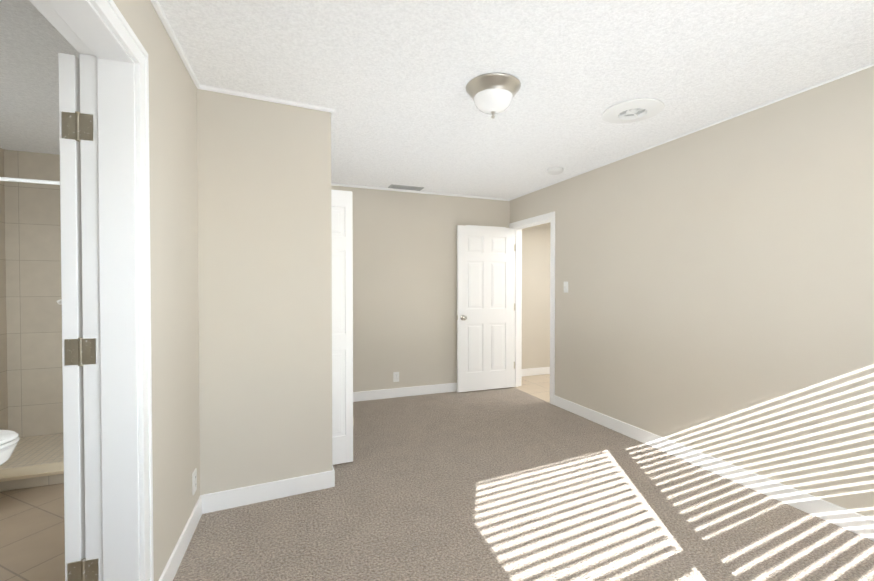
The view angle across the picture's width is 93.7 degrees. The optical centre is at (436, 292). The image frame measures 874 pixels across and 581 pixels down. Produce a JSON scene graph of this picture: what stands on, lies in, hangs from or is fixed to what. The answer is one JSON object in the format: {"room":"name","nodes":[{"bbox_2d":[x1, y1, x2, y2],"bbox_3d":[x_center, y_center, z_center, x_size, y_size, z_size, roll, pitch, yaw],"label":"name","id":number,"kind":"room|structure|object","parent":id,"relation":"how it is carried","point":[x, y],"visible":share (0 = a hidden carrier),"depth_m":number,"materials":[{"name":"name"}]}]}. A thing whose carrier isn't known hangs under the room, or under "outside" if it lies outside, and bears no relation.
{"room":"empty bedroom","nodes":[
{"label":"empty bedroom","id":0,"kind":"room"},
{"bbox_2d":[0,148,7,429],"bbox_3d":[-2.878,0.059,1.456,0.132,2.420,4.400,0,1,-21],"label":"wall","id":1,"kind":"structure","parent":0,"point":[3,184],"depth_m":3.36,"materials":[{"name":"beige paint"}]},
{"bbox_2d":[0,177,59,184],"bbox_3d":[-2.483,-0.729,2.738,1.567,0.056,0.056,0,1,-21],"label":"shower curtain rod","id":2,"kind":"object","parent":1,"relation":"attached to","point":[29,180],"depth_m":2.66,"materials":[{"name":"white plastic"}]},
{"bbox_2d":[0,483,64,580],"bbox_3d":[-2.060,1.298,1.624,2.026,0.059,5.192,0,1,-21],"label":"floor","id":3,"kind":"structure","parent":0,"point":[32,538],"depth_m":2.14,"materials":[{"name":"beige tile"}]},
{"bbox_2d":[0,430,19,464],"bbox_3d":[-2.718,0.864,2.196,0.711,0.790,0.500,0,1,-21],"label":"toilet","id":4,"kind":"object","parent":3,"relation":"on","point":[9,439],"visible":1,"depth_m":2.30,"materials":[{"name":"white ceramic"}]},
{"bbox_2d":[0,433,63,491],"bbox_3d":[-2.646,1.201,3.184,1.569,0.088,1.076,0,1,-21],"label":"shower base","id":5,"kind":"object","parent":3,"relation":"on","point":[34,461],"visible":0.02,"depth_m":2.89,"materials":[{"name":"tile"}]},
{"bbox_2d":[4,150,62,436],"bbox_3d":[-2.852,0.027,3.732,1.600,2.420,0.120,0,1,-21],"label":"wall","id":6,"kind":"structure","parent":0,"point":[31,389],"depth_m":3.45,"materials":[{"name":"beige tile"}]},
{"bbox_2d":[113,0,199,580],"bbox_3d":[-1.208,0.057,1.637,0.160,2.420,5.670,0,1,-18],"label":"wall","id":7,"kind":"structure","parent":0,"point":[174,266],"depth_m":1.83,"materials":[{"name":"beige paint"}]},
{"bbox_2d":[58,53,98,580],"bbox_3d":[-1.403,0.218,1.833,0.111,2.068,0.934,0,1,-21],"label":"bathroom door","id":8,"kind":"structure","parent":7,"relation":"in","point":[75,129],"depth_m":1.40,"materials":[{"name":"white paint"}]},
{"bbox_2d":[29,0,153,580],"bbox_3d":[-0.986,0.201,0.996,0.184,2.149,1.058,0,1,-18],"label":"door frame","id":9,"kind":"structure","parent":7,"relation":"attached to","point":[109,289],"depth_m":1.43,"materials":[{"name":"white paint"}]},
{"bbox_2d":[150,0,202,89],"bbox_3d":[-0.780,-1.128,0.615,0.211,0.022,3.543,0,1,-21],"label":"crown molding","id":10,"kind":"structure","parent":7,"relation":"attached to","point":[163,18],"depth_m":1.85,"materials":[{"name":"white paint"}]},
{"bbox_2d":[159,494,206,580],"bbox_3d":[-1.210,1.209,1.936,0.058,0.108,0.833,0,1,-21],"label":"baseboard","id":11,"kind":"structure","parent":7,"relation":"attached to","point":[169,572],"depth_m":1.97,"materials":[{"name":"white paint"}]},
{"bbox_2d":[192,468,196,494],"bbox_3d":[-1.300,1.014,2.200,0.009,0.115,0.070,0,1,-18],"label":"outlet","id":12,"kind":"object","parent":7,"relation":"attached to","point":[194,481],"visible":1,"depth_m":2.19,"materials":[{"name":"white plastic"}]},
{"bbox_2d":[197,89,331,494],"bbox_3d":[-1.032,0.044,2.516,0.742,2.420,0.100,0,1,-25],"label":"wall","id":13,"kind":"structure","parent":0,"point":[265,282],"depth_m":2.46,"materials":[{"name":"beige paint"}]},
{"bbox_2d":[204,85,333,112],"bbox_3d":[-0.985,-1.154,2.456,0.690,0.022,0.079,0,1,-21],"label":"crown molding","id":14,"kind":"structure","parent":13,"relation":"attached to","point":[208,88],"depth_m":2.43,"materials":[{"name":"white paint"}]},
{"bbox_2d":[207,467,334,512],"bbox_3d":[-0.994,1.201,2.488,0.734,0.108,0.074,0,1,-21],"label":"baseboard","id":15,"kind":"structure","parent":13,"relation":"attached to","point":[222,500],"depth_m":2.47,"materials":[{"name":"white paint"}]},
{"bbox_2d":[331,186,509,391],"bbox_3d":[-0.642,0.012,4.768,3.370,2.420,0.120,0,1,-21],"label":"wall","id":16,"kind":"structure","parent":0,"point":[405,284],"depth_m":4.82,"materials":[{"name":"beige paint"}]},
{"bbox_2d":[393,372,398,381],"bbox_3d":[-0.475,0.982,4.778,0.070,0.115,0.009,0,1,-21],"label":"outlet","id":17,"kind":"object","parent":16,"relation":"attached to","point":[395,376],"visible":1,"depth_m":4.77,"materials":[{"name":"white plastic"}]},
{"bbox_2d":[353,383,456,401],"bbox_3d":[-0.211,1.167,4.882,2.469,0.108,0.013,0,1,-21],"label":"baseboard","id":18,"kind":"structure","parent":16,"relation":"attached to","point":[449,387],"depth_m":4.80,"materials":[{"name":"white paint"}]},
{"bbox_2d":[331,183,508,200],"bbox_3d":[-0.225,-1.188,4.837,2.460,0.022,0.022,0,1,-21],"label":"crown molding","id":19,"kind":"structure","parent":16,"relation":"attached to","point":[332,184],"depth_m":4.82,"materials":[{"name":"white paint"}]},
{"bbox_2d":[0,0,873,198],"bbox_3d":[0.158,-1.211,2.196,6.900,0.100,6.600,0,1,-21],"label":"ceiling","id":20,"kind":"structure","parent":0,"point":[387,80],"depth_m":2.11,"materials":[{"name":"paint"}]},
{"bbox_2d":[388,184,423,190],"bbox_3d":[-0.353,-1.192,4.655,0.380,0.008,0.150,0,1,-21],"label":"ceiling vent","id":21,"kind":"object","parent":20,"relation":"in","point":[405,187],"visible":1,"depth_m":4.64,"materials":[{"name":"grey metal"}]},
{"bbox_2d":[466,73,520,118],"bbox_3d":[0.317,-1.073,2.314,0.308,0.180,0.308,0,1,-21],"label":"ceiling light fixture","id":22,"kind":"object","parent":20,"relation":"attached to","point":[492,94],"visible":1,"depth_m":2.23,"materials":[{"name":"white glass"}]},
{"bbox_2d":[547,167,562,174],"bbox_3d":[1.137,-1.163,3.933,0.148,0.046,0.148,0,1,-21],"label":"smoke detector","id":23,"kind":"object","parent":20,"relation":"attached to","point":[555,170],"visible":1,"depth_m":3.88,"materials":[{"name":"white plastic"}]},
{"bbox_2d":[602,98,663,123],"bbox_3d":[1.253,-1.157,2.631,0.362,0.022,0.362,0,1,-21],"label":"ceiling vent","id":24,"kind":"object","parent":20,"relation":"in","point":[634,110],"visible":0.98,"depth_m":2.60,"materials":[{"name":"white plastic"}]},
{"bbox_2d":[173,387,873,580],"bbox_3d":[0.349,1.291,2.017,3.540,0.060,5.860,0,1,-21],"label":"floor carpet","id":25,"kind":"object","parent":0,"point":[507,484],"visible":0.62,"depth_m":2.29,"materials":[{"name":"grey carpet"}]},
{"bbox_2d":[514,374,549,402],"bbox_3d":[1.901,1.250,5.007,1.530,0.058,2.500,0,1,-21],"label":"floor","id":26,"kind":"structure","parent":0,"point":[537,386],"depth_m":5.31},
{"bbox_2d":[522,222,550,368],"bbox_3d":[1.486,-0.006,6.051,1.290,2.420,0.120,0,1,-21],"label":"wall","id":27,"kind":"structure","parent":0,"point":[535,296],"depth_m":5.96,"materials":[{"name":"beige paint"}]},
{"bbox_2d":[522,367,549,376],"bbox_3d":[1.495,1.151,5.997,1.255,0.108,0.017,0,1,-21],"label":"baseboard","id":28,"kind":"structure","parent":27,"relation":"attached to","point":[542,370],"depth_m":5.97,"materials":[{"name":"white paint"}]},
{"bbox_2d":[510,66,873,518],"bbox_3d":[1.955,0.038,2.917,0.120,2.420,6.400,0,1,-21],"label":"wall","id":29,"kind":"structure","parent":0,"point":[716,301],"depth_m":2.67,"materials":[{"name":"beige paint"}]},
{"bbox_2d":[457,225,514,391],"bbox_3d":[0.628,0.191,5.106,0.822,2.030,0.175,0,1,-21],"label":"hall door","id":30,"kind":"structure","parent":29,"relation":"in","point":[485,307],"depth_m":5.07,"materials":[{"name":"white paint"}]},
{"bbox_2d":[509,211,554,404],"bbox_3d":[1.174,0.165,4.917,0.152,2.110,0.930,0,1,-21],"label":"door frame","id":31,"kind":"structure","parent":29,"relation":"attached to","point":[546,216],"depth_m":5.20,"materials":[{"name":"white paint"}]},
{"bbox_2d":[564,282,567,292],"bbox_3d":[1.347,-0.059,4.288,0.014,0.115,0.070,0,1,-21],"label":"switch plate","id":32,"kind":"object","parent":29,"relation":"attached to","point":[565,287],"visible":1,"depth_m":4.28,"materials":[{"name":"white plastic"}]},
{"bbox_2d":[508,63,873,200],"bbox_3d":[1.881,-1.160,2.877,0.035,0.022,5.210,0,1,-21],"label":"crown molding","id":33,"kind":"structure","parent":29,"relation":"attached to","point":[870,65],"depth_m":2.72,"materials":[{"name":"white paint"}]},
{"bbox_2d":[554,395,873,540],"bbox_3d":[2.051,1.201,2.476,0.035,0.108,4.278,0,1,-21],"label":"baseboard","id":34,"kind":"structure","parent":29,"relation":"attached to","point":[852,521],"depth_m":2.66,"materials":[{"name":"white paint"}]},
{"bbox_3d":[-1.083,-0.748,3.521,0.040,0.025,1.496,0,1,-21],"label":"trim","id":35,"kind":"structure","parent":0,"visible":0},
{"bbox_2d":[331,189,353,464],"bbox_3d":[-0.753,0.251,2.962,0.295,1.970,0.091,0,1,-21],"label":"bifold closet door","id":36,"kind":"structure","parent":35,"relation":"hanging from","point":[342,322],"depth_m":2.96,"materials":[{"name":"white paint"}]}
]}

